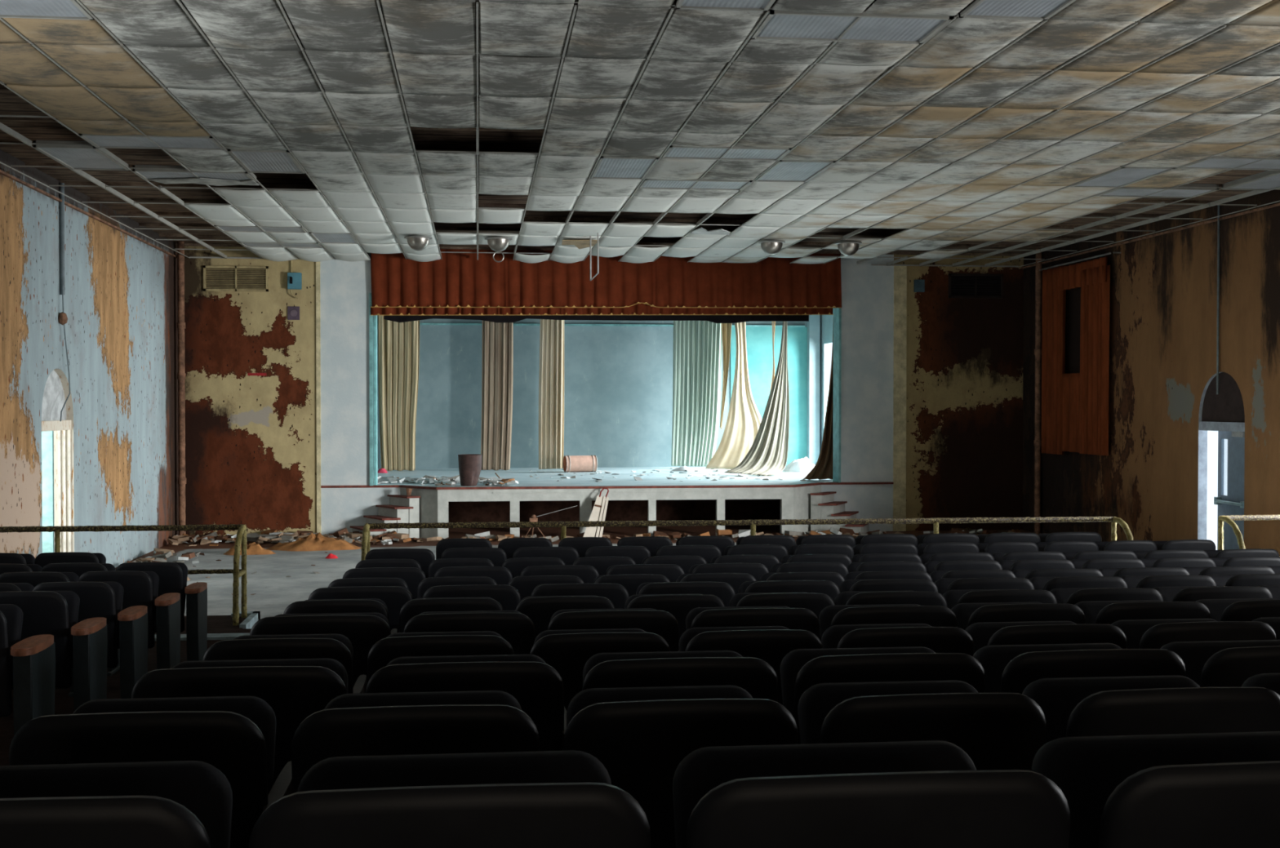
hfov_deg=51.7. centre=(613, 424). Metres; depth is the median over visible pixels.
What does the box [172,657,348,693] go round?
seat cushion
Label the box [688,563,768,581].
seat
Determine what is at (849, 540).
seat
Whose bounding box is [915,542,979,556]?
seat
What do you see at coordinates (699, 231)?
tile
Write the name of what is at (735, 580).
seat
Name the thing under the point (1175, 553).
seat
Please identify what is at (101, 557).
seat cushion
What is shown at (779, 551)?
seat
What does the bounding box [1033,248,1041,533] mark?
pipe
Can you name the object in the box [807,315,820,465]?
trim
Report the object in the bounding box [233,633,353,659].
seat cushion
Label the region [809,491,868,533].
stairs
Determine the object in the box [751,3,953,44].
ceiling light
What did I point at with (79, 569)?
seat
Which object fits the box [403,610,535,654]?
seat
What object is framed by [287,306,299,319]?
wall plate
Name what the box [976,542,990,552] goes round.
seat cushion
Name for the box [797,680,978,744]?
seat cushion
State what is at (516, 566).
seat
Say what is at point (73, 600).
seat cushion
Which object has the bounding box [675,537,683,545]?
seat cushion
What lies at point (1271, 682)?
seat
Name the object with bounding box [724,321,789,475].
curtain
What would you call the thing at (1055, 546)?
seat
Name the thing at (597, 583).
seat cushion
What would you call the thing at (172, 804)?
seat
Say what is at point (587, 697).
seat cushion
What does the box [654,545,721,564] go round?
seat
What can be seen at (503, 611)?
seat cushion
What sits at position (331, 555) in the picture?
rag
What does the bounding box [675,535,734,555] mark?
seat
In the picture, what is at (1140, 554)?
seat cushion
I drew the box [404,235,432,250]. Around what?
dome lamp
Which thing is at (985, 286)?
air vent
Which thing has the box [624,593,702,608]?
seat cushion
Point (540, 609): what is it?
seat
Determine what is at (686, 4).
diffuser
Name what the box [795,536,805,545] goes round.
seat cushion
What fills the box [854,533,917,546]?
seat
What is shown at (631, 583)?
seat
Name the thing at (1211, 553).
seat cushion
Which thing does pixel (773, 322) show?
curtain
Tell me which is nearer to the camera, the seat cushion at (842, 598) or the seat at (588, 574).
the seat cushion at (842, 598)
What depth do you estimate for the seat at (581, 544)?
11.86 m
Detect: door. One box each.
[41,431,54,552]
[1213,431,1244,550]
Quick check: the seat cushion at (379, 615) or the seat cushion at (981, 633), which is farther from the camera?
the seat cushion at (379, 615)
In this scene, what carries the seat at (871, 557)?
on the platform
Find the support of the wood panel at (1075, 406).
hanging from the wall at (1163, 307)
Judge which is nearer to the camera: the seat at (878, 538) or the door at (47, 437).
the seat at (878, 538)
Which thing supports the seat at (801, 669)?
on the platform
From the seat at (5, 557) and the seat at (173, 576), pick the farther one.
the seat at (5, 557)
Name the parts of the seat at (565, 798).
backrest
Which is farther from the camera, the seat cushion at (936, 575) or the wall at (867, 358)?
the wall at (867, 358)
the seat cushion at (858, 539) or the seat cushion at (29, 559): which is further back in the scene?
the seat cushion at (858, 539)
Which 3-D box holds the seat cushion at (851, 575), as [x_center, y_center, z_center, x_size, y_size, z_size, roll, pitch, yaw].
[1.758,1.175,8.668,0.470,0.398,0.208,0,1,-6]
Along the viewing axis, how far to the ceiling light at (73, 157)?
13.20 m
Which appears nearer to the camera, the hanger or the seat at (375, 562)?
the seat at (375, 562)
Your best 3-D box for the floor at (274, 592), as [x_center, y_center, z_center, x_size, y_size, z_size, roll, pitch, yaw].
[1.685,2.189,7.095,15.500,0.001,37.700,0,1,-6]
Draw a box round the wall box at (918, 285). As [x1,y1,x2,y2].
[913,280,924,292]
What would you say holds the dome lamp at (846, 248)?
attached to the ceiling at (433, 42)
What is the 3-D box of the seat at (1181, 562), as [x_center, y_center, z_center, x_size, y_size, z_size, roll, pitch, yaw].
[4.136,1.383,9.755,0.514,0.839,0.402,0,1,-6]
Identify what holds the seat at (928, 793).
on the platform
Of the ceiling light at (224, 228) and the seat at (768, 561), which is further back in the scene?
the ceiling light at (224, 228)
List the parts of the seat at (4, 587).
backrest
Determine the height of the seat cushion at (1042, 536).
0.398 m
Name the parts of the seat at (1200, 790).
backrest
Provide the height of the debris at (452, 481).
0.145 m
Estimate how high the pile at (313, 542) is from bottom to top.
0.259 m
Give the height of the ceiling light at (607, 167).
0.072 m
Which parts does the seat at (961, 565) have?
backrest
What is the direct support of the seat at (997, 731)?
on the platform
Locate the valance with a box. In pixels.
[370,248,841,323]
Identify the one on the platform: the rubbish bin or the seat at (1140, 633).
the seat at (1140, 633)
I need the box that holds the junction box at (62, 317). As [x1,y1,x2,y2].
[57,311,67,324]
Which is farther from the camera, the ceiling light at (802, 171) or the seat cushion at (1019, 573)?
the ceiling light at (802, 171)
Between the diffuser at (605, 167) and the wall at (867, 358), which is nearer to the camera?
the diffuser at (605, 167)
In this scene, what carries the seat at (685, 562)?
on the platform
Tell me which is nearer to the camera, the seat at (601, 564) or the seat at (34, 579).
the seat at (34, 579)
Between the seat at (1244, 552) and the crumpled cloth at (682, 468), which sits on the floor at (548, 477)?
the crumpled cloth at (682, 468)
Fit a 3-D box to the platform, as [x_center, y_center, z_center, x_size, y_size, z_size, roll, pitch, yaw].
[2.336,1.762,0.771,14.900,1.053,25.000,0,1,-6]
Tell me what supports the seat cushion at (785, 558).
on the seat at (846, 560)
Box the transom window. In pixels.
[1201,372,1244,422]
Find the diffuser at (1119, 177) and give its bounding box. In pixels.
[1076,168,1166,186]
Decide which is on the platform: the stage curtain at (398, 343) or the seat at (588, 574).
the seat at (588, 574)
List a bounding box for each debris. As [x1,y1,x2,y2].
[127,548,204,564]
[167,527,1020,546]
[192,551,327,595]
[377,475,518,485]
[528,468,807,481]
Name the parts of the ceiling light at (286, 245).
frame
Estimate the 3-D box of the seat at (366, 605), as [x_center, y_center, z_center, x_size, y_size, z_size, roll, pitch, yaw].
[-1.385,1.248,6.442,0.636,0.839,0.432,0,1,-6]
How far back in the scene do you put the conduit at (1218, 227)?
17.59 m
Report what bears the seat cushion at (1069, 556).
on the seat at (1069, 556)
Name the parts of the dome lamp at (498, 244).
lamp shade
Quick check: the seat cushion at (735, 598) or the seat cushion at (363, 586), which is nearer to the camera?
the seat cushion at (735, 598)
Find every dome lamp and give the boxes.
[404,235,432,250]
[484,236,512,262]
[758,240,785,254]
[835,241,862,256]
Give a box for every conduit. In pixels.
[59,182,65,294]
[290,260,292,272]
[1216,204,1219,394]
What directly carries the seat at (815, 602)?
on the platform
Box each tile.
[149,177,259,186]
[561,240,597,248]
[690,227,729,235]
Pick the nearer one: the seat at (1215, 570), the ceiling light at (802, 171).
the seat at (1215, 570)
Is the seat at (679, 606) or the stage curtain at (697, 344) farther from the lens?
the stage curtain at (697, 344)
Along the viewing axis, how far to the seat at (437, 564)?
9.93 m
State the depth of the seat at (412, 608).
6.29 m
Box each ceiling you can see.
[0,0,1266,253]
[0,0,1279,263]
[0,3,1222,256]
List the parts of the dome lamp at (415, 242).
lamp shade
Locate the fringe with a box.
[370,303,832,315]
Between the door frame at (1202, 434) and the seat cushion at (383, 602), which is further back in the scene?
the door frame at (1202, 434)
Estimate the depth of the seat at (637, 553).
10.97 m
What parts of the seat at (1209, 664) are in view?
backrest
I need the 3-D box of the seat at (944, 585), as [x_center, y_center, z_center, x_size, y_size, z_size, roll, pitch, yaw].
[2.150,1.292,7.711,0.544,0.839,0.402,0,1,-6]
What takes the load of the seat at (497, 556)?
on the platform
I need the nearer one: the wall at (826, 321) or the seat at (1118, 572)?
the seat at (1118, 572)
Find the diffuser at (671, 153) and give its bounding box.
[665,147,786,159]
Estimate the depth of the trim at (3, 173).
17.98 m
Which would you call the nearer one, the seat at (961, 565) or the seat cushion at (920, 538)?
the seat at (961, 565)
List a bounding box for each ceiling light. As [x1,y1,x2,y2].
[0,0,94,20]
[33,140,128,170]
[79,133,224,150]
[132,164,256,182]
[214,223,306,232]
[227,146,305,173]
[239,238,322,248]
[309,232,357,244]
[590,152,657,179]
[639,174,751,191]
[661,145,791,160]
[675,0,775,12]
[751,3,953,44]
[754,160,835,182]
[959,0,1075,20]
[1070,165,1175,187]
[1095,183,1218,198]
[1179,156,1279,170]
[1222,170,1279,191]
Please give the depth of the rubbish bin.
22.60 m
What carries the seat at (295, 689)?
on the platform
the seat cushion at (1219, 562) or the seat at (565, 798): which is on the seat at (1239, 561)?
the seat cushion at (1219, 562)
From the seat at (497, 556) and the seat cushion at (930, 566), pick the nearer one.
the seat cushion at (930, 566)
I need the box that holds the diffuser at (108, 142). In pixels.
[85,136,219,148]
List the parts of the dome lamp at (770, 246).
lamp shade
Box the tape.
[247,373,266,375]
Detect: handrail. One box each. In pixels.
[0,524,247,625]
[360,516,1133,560]
[1217,515,1279,550]
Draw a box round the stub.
[405,488,412,495]
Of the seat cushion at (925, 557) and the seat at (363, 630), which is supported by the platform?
the seat at (363, 630)
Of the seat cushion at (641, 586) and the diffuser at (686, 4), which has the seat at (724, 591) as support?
the seat cushion at (641, 586)
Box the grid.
[0,0,1279,267]
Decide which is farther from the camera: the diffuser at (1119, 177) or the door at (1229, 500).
the door at (1229, 500)
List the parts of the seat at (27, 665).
backrest, armrest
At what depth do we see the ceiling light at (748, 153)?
13.03 m
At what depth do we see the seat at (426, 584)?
8.11 m
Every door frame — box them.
[53,368,74,551]
[1197,372,1221,539]
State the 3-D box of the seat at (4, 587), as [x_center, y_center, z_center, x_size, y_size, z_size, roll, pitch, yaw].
[-3.773,1.360,8.020,0.503,0.839,0.403,0,1,-6]
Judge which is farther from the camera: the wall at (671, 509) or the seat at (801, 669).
the wall at (671, 509)
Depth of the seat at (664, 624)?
5.45 m
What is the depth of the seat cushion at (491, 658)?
3.89 m
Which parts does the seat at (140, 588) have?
backrest, armrest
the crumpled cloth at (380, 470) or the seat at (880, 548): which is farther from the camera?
the crumpled cloth at (380, 470)
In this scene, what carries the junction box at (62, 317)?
attached to the wall at (121, 296)
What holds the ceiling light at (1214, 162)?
attached to the grid
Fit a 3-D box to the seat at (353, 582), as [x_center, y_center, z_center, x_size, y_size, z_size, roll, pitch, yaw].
[-1.572,1.356,8.262,0.636,0.839,0.432,0,1,-6]
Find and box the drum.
[562,455,597,472]
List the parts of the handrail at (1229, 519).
post, rail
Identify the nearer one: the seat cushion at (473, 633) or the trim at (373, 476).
the seat cushion at (473, 633)
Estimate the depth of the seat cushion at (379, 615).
5.66 m
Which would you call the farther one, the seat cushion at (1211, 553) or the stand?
the stand
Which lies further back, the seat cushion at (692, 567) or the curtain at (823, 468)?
the curtain at (823, 468)
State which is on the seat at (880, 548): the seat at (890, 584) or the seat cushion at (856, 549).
the seat cushion at (856, 549)
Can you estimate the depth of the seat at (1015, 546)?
11.32 m
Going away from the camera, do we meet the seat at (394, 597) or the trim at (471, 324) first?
the seat at (394, 597)
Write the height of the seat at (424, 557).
0.839 m
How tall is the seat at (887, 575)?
0.839 m
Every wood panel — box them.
[1039,252,1120,455]
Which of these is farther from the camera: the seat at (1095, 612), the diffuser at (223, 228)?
the diffuser at (223, 228)
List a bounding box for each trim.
[0,169,1279,268]
[41,369,66,421]
[41,420,71,431]
[57,430,71,551]
[154,611,260,640]
[315,261,320,533]
[320,482,893,489]
[368,293,377,485]
[373,322,804,327]
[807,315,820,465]
[832,307,841,482]
[893,266,906,531]
[1199,421,1244,431]
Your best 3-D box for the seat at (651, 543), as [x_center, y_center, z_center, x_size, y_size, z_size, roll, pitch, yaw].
[0.279,1.432,12.115,0.524,0.839,0.402,0,1,-6]
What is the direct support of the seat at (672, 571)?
on the platform
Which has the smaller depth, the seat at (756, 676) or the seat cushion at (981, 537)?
the seat at (756, 676)
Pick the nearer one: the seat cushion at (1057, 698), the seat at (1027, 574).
the seat cushion at (1057, 698)
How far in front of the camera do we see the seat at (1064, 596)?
6.63 m
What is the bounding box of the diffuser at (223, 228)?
[218,226,303,231]
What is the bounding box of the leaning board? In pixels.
[582,488,608,537]
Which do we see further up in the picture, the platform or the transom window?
the transom window
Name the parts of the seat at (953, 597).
backrest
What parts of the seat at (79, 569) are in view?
backrest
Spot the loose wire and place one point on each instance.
(62, 285)
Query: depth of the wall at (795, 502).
22.60 m
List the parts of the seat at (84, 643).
backrest, armrest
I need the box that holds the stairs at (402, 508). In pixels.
[350,494,420,539]
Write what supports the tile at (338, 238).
attached to the grid
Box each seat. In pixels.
[0,552,35,564]
[0,564,41,574]
[0,572,79,697]
[0,582,34,591]
[0,591,107,711]
[0,604,55,735]
[0,760,232,847]
[8,696,292,847]
[32,582,147,698]
[34,551,106,568]
[40,563,119,675]
[77,570,180,669]
[115,561,207,661]
[131,657,348,783]
[202,633,366,693]
[248,750,650,847]
[249,613,391,688]
[283,598,396,634]
[291,690,539,793]
[307,586,413,632]
[328,577,408,588]
[342,567,426,599]
[355,559,421,569]
[364,548,435,577]
[365,654,566,751]
[367,631,514,683]
[399,596,503,632]
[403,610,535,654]
[417,576,497,598]
[422,584,520,610]
[428,558,494,577]
[433,566,512,585]
[435,537,492,559]
[440,547,506,566]
[497,537,552,559]
[502,557,565,577]
[507,575,584,599]
[512,546,579,564]
[515,595,615,637]
[520,564,599,583]
[529,628,670,711]
[530,582,629,608]
[547,608,679,651]
[558,537,612,557]
[564,684,798,847]
[573,556,635,575]
[582,650,778,702]
[585,546,650,564]
[593,574,670,596]
[605,564,684,582]
[617,536,672,556]
[624,593,725,649]
[635,582,735,607]
[641,555,706,573]
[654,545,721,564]
[672,740,1070,847]
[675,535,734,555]
[675,573,756,594]
[679,626,822,705]
[685,606,819,639]
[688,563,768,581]
[710,555,779,573]
[724,544,787,563]
[728,591,835,639]
[736,535,795,555]
[737,580,839,601]
[759,572,844,587]
[770,562,848,577]
[779,646,985,744]
[780,554,852,567]
[788,543,853,559]
[795,534,855,548]
[797,680,1046,770]
[818,604,957,641]
[821,623,974,656]
[834,590,947,607]
[839,578,937,592]
[844,570,932,581]
[847,560,926,573]
[851,553,921,562]
[853,542,918,555]
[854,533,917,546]
[915,533,979,544]
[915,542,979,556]
[920,551,994,564]
[924,560,1002,574]
[929,569,1016,582]
[934,577,1034,595]
[942,589,1057,609]
[951,602,1085,630]
[964,621,1127,653]
[973,643,1186,693]
[976,541,1038,554]
[977,532,1040,543]
[991,551,1066,562]
[999,559,1075,571]
[1012,568,1103,579]
[1022,675,1279,743]
[1029,576,1128,591]
[1031,731,1279,847]
[1035,541,1098,552]
[1037,532,1102,542]
[1049,587,1163,604]
[1062,550,1137,560]
[1070,558,1145,569]
[1075,600,1210,624]
[1094,540,1156,551]
[1098,567,1190,577]
[1111,618,1276,648]
[1120,574,1216,588]
[1133,549,1208,559]
[1140,557,1216,568]
[1153,539,1215,550]
[1153,586,1272,601]
[1160,640,1279,687]
[1182,566,1275,575]
[1195,598,1279,621]
[1204,548,1279,557]
[1207,573,1279,586]
[1208,556,1279,566]
[1241,672,1279,695]
[1252,617,1279,639]
[1257,585,1279,599]
[1268,565,1279,573]
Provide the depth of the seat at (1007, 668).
3.76 m
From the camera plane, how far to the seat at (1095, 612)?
5.69 m
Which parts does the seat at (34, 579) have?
backrest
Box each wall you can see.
[0,149,178,568]
[40,367,73,410]
[184,246,316,536]
[320,252,893,534]
[373,315,807,468]
[400,484,821,538]
[448,498,780,522]
[819,307,833,452]
[893,254,1023,530]
[1022,189,1279,555]
[1198,370,1244,414]
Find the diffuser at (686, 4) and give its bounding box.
[681,0,769,8]
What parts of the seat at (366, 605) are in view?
backrest, armrest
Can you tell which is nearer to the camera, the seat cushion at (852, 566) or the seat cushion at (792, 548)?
the seat cushion at (852, 566)
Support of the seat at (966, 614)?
on the platform
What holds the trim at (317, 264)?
attached to the wall at (251, 441)
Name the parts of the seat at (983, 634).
backrest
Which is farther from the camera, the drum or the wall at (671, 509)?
the drum
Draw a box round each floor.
[115,520,1034,618]
[373,466,835,487]
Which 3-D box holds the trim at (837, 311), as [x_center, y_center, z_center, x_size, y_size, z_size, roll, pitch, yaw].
[4.022,-0.613,23.796,0.040,3.320,0.390,0,1,-6]
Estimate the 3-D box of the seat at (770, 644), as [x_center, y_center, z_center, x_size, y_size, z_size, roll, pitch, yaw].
[0.486,1.132,4.780,0.514,0.839,0.402,0,1,-6]
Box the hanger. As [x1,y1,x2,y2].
[590,232,599,280]
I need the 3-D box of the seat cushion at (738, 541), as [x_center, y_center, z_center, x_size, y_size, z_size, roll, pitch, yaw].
[1.383,1.254,12.306,0.470,0.398,0.208,0,1,-6]
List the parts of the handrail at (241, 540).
post, rail, rail, post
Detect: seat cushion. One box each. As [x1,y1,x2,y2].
[0,604,23,688]
[13,591,79,664]
[18,553,35,564]
[23,564,41,572]
[59,572,79,582]
[72,696,276,795]
[91,552,106,563]
[99,563,115,571]
[102,582,124,645]
[142,571,159,627]
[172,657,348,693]
[173,562,187,608]
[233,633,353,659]
[275,613,389,626]
[297,750,611,791]
[305,598,387,610]
[324,690,522,711]
[327,586,409,591]
[386,631,502,638]
[386,654,546,666]
[416,596,493,599]
[419,610,521,614]
[437,584,506,586]
[519,595,598,603]
[533,582,610,589]
[533,628,646,645]
[550,608,657,621]
[566,684,753,727]
[582,650,742,682]
[593,574,610,583]
[605,564,616,574]
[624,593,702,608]
[635,582,669,595]
[641,556,650,564]
[654,546,662,556]
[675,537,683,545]
[675,573,691,582]
[679,626,789,651]
[685,606,790,630]
[688,564,701,573]
[710,555,721,564]
[724,546,732,555]
[728,591,804,607]
[736,536,745,545]
[737,580,779,593]
[759,573,775,581]
[770,563,784,573]
[779,646,935,716]
[780,555,793,563]
[788,545,799,555]
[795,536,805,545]
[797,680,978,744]
[821,623,931,648]
[834,590,911,604]
[844,571,866,580]
[847,562,862,573]
[851,554,865,562]
[853,544,865,555]
[854,535,865,545]
[915,534,928,544]
[915,543,928,556]
[920,553,934,564]
[924,560,943,574]
[929,570,951,582]
[934,577,970,595]
[964,621,1075,653]
[973,643,1121,693]
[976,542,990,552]
[977,533,989,542]
[991,552,1007,562]
[999,560,1018,570]
[1012,568,1040,577]
[1022,675,1199,743]
[1029,576,1073,590]
[1035,542,1050,551]
[1037,533,1049,542]
[1062,551,1079,560]
[1070,559,1090,568]
[1094,541,1110,551]
[1098,568,1123,576]
[1120,575,1154,587]
[1133,551,1150,559]
[1140,558,1160,567]
[1153,541,1167,550]
[1182,566,1217,575]
[1204,550,1221,557]
[1207,573,1251,586]
[1208,557,1231,566]
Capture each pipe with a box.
[177,240,186,535]
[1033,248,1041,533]
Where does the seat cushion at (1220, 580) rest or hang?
on the seat at (1239, 580)
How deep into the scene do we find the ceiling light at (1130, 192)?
15.44 m
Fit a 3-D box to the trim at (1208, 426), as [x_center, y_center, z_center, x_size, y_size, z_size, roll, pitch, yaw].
[8.135,0.035,17.599,0.065,0.120,1.100,0,1,-6]
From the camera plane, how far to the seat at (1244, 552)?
10.57 m
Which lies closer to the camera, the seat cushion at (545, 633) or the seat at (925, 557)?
the seat cushion at (545, 633)
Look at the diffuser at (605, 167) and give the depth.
13.84 m
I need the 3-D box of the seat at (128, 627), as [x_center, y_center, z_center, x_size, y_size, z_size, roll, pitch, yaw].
[-3.196,1.359,8.095,0.607,0.839,0.433,0,1,-6]
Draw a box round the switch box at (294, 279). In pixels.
[287,272,302,289]
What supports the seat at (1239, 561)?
on the platform
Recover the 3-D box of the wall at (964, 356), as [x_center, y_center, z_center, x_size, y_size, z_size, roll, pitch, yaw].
[6.227,-0.624,23.857,2.420,5.100,0.001,0,1,-6]
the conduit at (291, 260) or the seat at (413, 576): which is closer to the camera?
the seat at (413, 576)
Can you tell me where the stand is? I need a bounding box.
[524,505,577,537]
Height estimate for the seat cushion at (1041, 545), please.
0.398 m
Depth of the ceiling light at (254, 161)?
13.46 m
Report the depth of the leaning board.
22.23 m
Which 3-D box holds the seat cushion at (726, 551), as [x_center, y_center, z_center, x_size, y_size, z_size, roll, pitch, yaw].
[1.188,1.252,11.367,0.470,0.398,0.208,0,1,-6]
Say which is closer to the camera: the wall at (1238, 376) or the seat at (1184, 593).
the seat at (1184, 593)
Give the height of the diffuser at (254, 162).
0.060 m
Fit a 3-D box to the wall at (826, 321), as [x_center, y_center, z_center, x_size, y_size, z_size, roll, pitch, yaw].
[4.979,-1.221,26.886,0.120,6.200,5.700,0,1,-6]
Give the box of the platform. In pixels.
[0,615,251,765]
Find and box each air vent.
[203,265,268,291]
[948,273,1003,298]
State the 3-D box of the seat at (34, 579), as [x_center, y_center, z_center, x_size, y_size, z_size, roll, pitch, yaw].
[-3.866,1.396,8.930,0.503,0.839,0.403,0,1,-6]
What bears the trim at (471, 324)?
attached to the wall at (618, 380)
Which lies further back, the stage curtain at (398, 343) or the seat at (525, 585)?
the stage curtain at (398, 343)
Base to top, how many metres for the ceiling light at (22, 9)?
0.072 m
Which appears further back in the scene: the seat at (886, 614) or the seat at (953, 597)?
the seat at (953, 597)
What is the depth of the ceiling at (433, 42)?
10.86 m
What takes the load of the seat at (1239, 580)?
on the platform
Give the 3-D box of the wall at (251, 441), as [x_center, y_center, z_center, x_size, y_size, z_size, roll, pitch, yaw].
[-6.217,-0.603,22.575,2.360,5.100,0.001,0,1,-6]
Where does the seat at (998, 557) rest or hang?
on the platform
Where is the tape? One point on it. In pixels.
(248, 374)
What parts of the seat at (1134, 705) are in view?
backrest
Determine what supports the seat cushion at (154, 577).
on the seat at (140, 588)
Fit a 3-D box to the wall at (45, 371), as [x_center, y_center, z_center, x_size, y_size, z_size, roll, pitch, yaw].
[-6.721,-0.345,15.952,0.001,0.651,1.220,0,1,-6]
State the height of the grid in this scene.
0.050 m
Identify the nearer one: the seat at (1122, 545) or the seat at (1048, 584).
the seat at (1048, 584)
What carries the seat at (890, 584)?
on the platform
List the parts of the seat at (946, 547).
backrest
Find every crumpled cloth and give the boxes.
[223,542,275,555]
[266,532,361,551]
[377,468,387,473]
[671,466,700,471]
[684,471,721,474]
[782,456,814,472]
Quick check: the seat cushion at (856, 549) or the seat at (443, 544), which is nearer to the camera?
the seat cushion at (856, 549)
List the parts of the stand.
rod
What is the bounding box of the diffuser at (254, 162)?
[232,151,301,172]
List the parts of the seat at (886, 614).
backrest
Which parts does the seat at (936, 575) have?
backrest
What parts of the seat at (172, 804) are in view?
backrest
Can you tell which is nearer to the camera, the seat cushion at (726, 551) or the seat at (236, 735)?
the seat at (236, 735)
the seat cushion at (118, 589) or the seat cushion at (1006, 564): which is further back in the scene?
the seat cushion at (1006, 564)
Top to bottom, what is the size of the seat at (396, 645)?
0.839 m
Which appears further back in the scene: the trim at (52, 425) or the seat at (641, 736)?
the trim at (52, 425)
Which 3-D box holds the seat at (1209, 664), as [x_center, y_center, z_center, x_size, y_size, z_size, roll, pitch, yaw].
[1.958,1.058,4.011,0.544,0.839,0.402,0,1,-6]
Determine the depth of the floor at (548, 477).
25.43 m
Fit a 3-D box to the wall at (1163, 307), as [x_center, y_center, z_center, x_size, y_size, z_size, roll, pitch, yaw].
[9.229,-0.352,6.526,0.001,5.100,35.100,0,1,-6]
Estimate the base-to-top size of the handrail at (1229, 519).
0.892 m
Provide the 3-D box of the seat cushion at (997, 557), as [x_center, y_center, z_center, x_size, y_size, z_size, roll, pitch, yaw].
[3.291,1.244,10.665,0.490,0.398,0.208,0,1,-6]
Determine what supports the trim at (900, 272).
attached to the wall at (964, 356)
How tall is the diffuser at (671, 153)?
0.060 m
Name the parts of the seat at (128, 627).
backrest, armrest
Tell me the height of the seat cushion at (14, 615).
0.398 m
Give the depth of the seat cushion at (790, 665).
3.98 m
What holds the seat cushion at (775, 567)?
on the seat at (838, 567)
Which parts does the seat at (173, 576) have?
backrest, armrest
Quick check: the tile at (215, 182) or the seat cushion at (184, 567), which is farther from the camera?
the tile at (215, 182)
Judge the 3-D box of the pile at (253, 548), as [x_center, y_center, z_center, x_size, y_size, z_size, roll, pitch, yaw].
[-5.572,1.890,20.168,0.799,0.189,0.317,0,1,-6]
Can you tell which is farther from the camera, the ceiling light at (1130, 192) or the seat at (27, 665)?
the ceiling light at (1130, 192)
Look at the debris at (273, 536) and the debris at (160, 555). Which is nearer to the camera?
the debris at (160, 555)
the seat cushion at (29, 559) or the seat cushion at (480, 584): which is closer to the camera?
the seat cushion at (480, 584)
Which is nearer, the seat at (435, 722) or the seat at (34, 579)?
the seat at (435, 722)
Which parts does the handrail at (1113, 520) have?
post, post, rail, post, post, post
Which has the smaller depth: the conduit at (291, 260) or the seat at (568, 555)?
the seat at (568, 555)
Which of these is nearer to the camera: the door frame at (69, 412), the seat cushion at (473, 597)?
the seat cushion at (473, 597)
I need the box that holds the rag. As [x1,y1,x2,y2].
[325,553,337,558]
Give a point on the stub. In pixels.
(408, 490)
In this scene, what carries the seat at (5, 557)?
on the platform
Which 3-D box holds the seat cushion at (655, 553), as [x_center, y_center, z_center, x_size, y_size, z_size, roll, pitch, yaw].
[0.607,1.253,11.307,0.500,0.398,0.208,0,1,-6]
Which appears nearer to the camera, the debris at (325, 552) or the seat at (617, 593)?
the seat at (617, 593)
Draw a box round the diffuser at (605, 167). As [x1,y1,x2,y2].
[594,158,653,177]
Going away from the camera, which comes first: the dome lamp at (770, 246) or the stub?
the dome lamp at (770, 246)
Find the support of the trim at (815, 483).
attached to the wall at (795, 502)
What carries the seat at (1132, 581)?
on the platform
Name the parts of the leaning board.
panel, rail, rail, handle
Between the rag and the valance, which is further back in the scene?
the valance
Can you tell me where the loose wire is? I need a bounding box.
[60,284,70,421]
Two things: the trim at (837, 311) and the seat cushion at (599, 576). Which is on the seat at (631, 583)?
the seat cushion at (599, 576)
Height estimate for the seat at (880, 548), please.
0.839 m
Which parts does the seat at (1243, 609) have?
backrest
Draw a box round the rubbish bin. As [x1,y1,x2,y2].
[457,453,482,486]
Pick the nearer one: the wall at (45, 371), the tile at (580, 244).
the wall at (45, 371)
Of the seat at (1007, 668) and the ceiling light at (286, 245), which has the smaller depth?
the seat at (1007, 668)
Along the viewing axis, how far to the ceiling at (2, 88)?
18.63 m
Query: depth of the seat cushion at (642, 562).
10.39 m
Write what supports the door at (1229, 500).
in the wall at (1163, 307)
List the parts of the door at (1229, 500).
glass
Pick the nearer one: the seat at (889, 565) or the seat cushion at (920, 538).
the seat at (889, 565)
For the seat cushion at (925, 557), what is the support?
on the seat at (925, 557)
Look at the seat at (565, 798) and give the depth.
1.76 m
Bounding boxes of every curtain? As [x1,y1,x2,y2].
[377,315,419,471]
[480,320,513,470]
[538,319,564,469]
[671,320,722,466]
[705,321,761,469]
[720,323,731,430]
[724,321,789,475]
[769,321,775,391]
[803,320,833,479]
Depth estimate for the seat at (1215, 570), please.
8.63 m
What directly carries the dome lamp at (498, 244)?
attached to the ceiling at (433, 42)
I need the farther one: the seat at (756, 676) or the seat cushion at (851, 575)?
the seat cushion at (851, 575)
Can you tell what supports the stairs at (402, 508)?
on the floor at (274, 592)
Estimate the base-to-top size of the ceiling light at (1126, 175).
0.072 m
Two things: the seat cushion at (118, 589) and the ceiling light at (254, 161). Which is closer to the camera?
the seat cushion at (118, 589)
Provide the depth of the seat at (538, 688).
3.59 m

